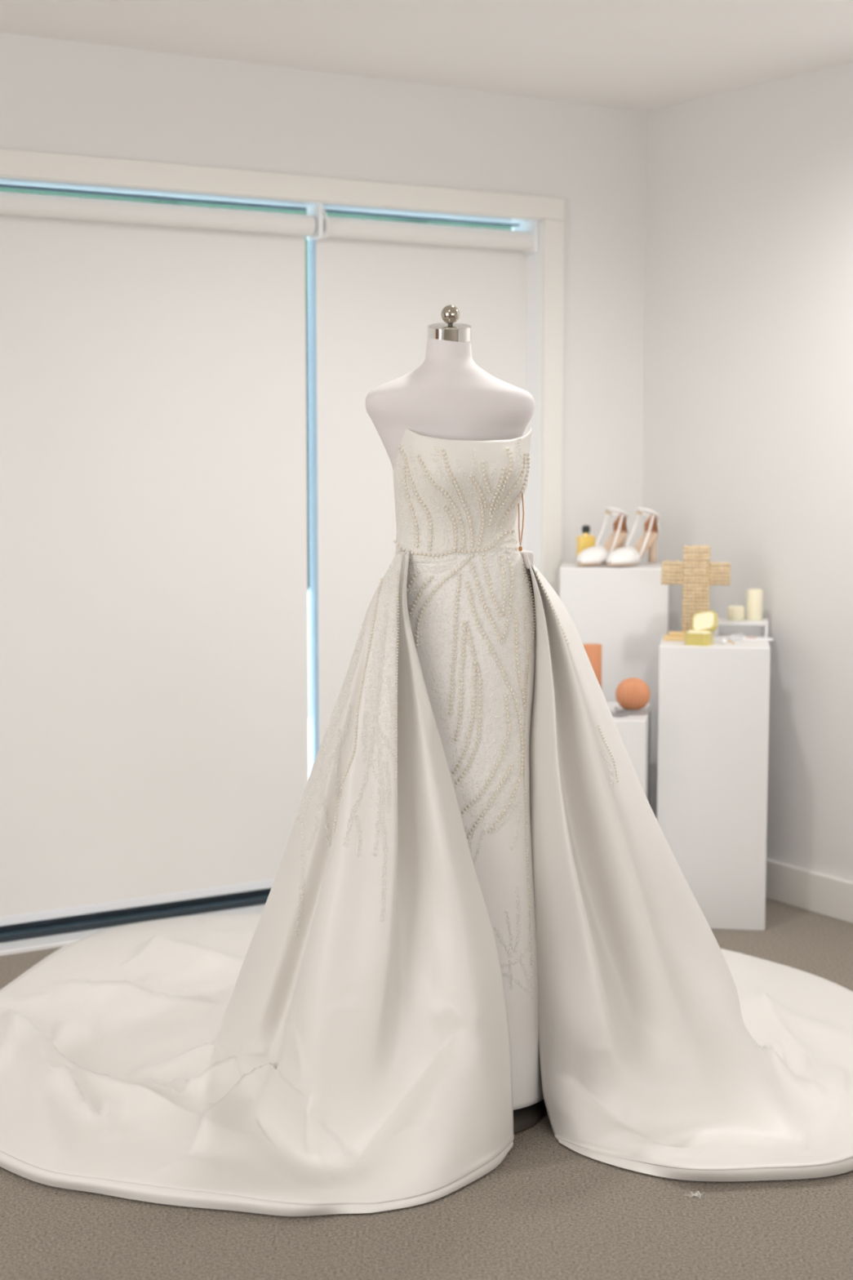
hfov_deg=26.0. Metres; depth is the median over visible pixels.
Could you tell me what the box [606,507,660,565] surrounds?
shoe
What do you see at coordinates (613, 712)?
dish
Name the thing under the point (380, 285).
roller blind
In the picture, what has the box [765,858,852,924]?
baseboard
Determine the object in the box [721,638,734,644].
earring
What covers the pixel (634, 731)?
pedestal
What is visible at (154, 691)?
roller blind
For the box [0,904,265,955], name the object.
trim
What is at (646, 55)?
ceiling
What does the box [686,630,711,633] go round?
cushion
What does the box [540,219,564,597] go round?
trim
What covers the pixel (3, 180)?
trim
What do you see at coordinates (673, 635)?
cross
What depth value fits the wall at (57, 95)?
5.43 m
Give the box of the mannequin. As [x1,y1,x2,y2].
[365,305,543,1134]
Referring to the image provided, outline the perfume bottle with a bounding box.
[576,524,595,563]
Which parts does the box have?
lid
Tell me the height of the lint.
0.011 m
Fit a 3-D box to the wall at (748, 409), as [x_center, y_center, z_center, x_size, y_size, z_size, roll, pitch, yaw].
[2.965,-0.121,2.564,0.200,2.400,8.600,-4,7,-32]
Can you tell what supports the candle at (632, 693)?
on the glass dish at (646, 710)
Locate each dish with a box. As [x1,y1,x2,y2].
[609,709,631,716]
[614,706,650,715]
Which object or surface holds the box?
on the pedestal at (713, 700)
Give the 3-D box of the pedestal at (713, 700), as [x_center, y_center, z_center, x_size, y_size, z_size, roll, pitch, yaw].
[0.820,0.400,5.303,0.305,0.797,0.310,1,6,9]
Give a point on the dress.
(478, 909)
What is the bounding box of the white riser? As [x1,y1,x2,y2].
[715,617,768,637]
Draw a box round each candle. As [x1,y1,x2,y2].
[582,642,601,688]
[615,677,650,710]
[727,602,744,620]
[746,585,763,620]
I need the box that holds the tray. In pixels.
[742,636,773,640]
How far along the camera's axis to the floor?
3.21 m
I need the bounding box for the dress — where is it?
[0,426,852,1216]
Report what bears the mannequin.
on the floor
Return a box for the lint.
[688,1191,701,1198]
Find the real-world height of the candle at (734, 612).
0.052 m
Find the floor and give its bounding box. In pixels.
[0,897,852,1279]
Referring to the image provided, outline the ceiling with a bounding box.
[0,0,852,111]
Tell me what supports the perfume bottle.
on the pedestal at (624, 610)
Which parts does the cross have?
arm, arm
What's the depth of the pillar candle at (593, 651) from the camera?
5.22 m
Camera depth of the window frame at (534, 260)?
5.75 m
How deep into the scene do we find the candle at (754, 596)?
5.41 m
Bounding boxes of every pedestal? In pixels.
[560,563,668,819]
[608,702,650,803]
[657,635,770,931]
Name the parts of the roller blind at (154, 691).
rail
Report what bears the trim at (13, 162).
attached to the wall at (57, 95)
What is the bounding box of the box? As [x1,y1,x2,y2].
[684,609,718,645]
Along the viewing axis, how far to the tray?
5.29 m
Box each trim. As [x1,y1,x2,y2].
[0,148,564,220]
[0,176,542,224]
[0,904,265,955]
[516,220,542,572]
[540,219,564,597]
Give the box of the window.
[0,184,519,942]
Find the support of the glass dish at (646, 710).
on the pedestal at (634, 731)
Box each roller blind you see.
[0,191,328,926]
[315,216,538,746]
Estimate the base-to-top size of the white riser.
0.045 m
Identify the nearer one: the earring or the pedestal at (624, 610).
the earring
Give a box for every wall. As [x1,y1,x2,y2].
[0,32,647,564]
[641,62,852,881]
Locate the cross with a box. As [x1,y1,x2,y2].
[660,544,731,640]
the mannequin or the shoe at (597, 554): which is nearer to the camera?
the mannequin
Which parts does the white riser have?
leg, leg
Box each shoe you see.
[576,506,629,564]
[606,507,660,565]

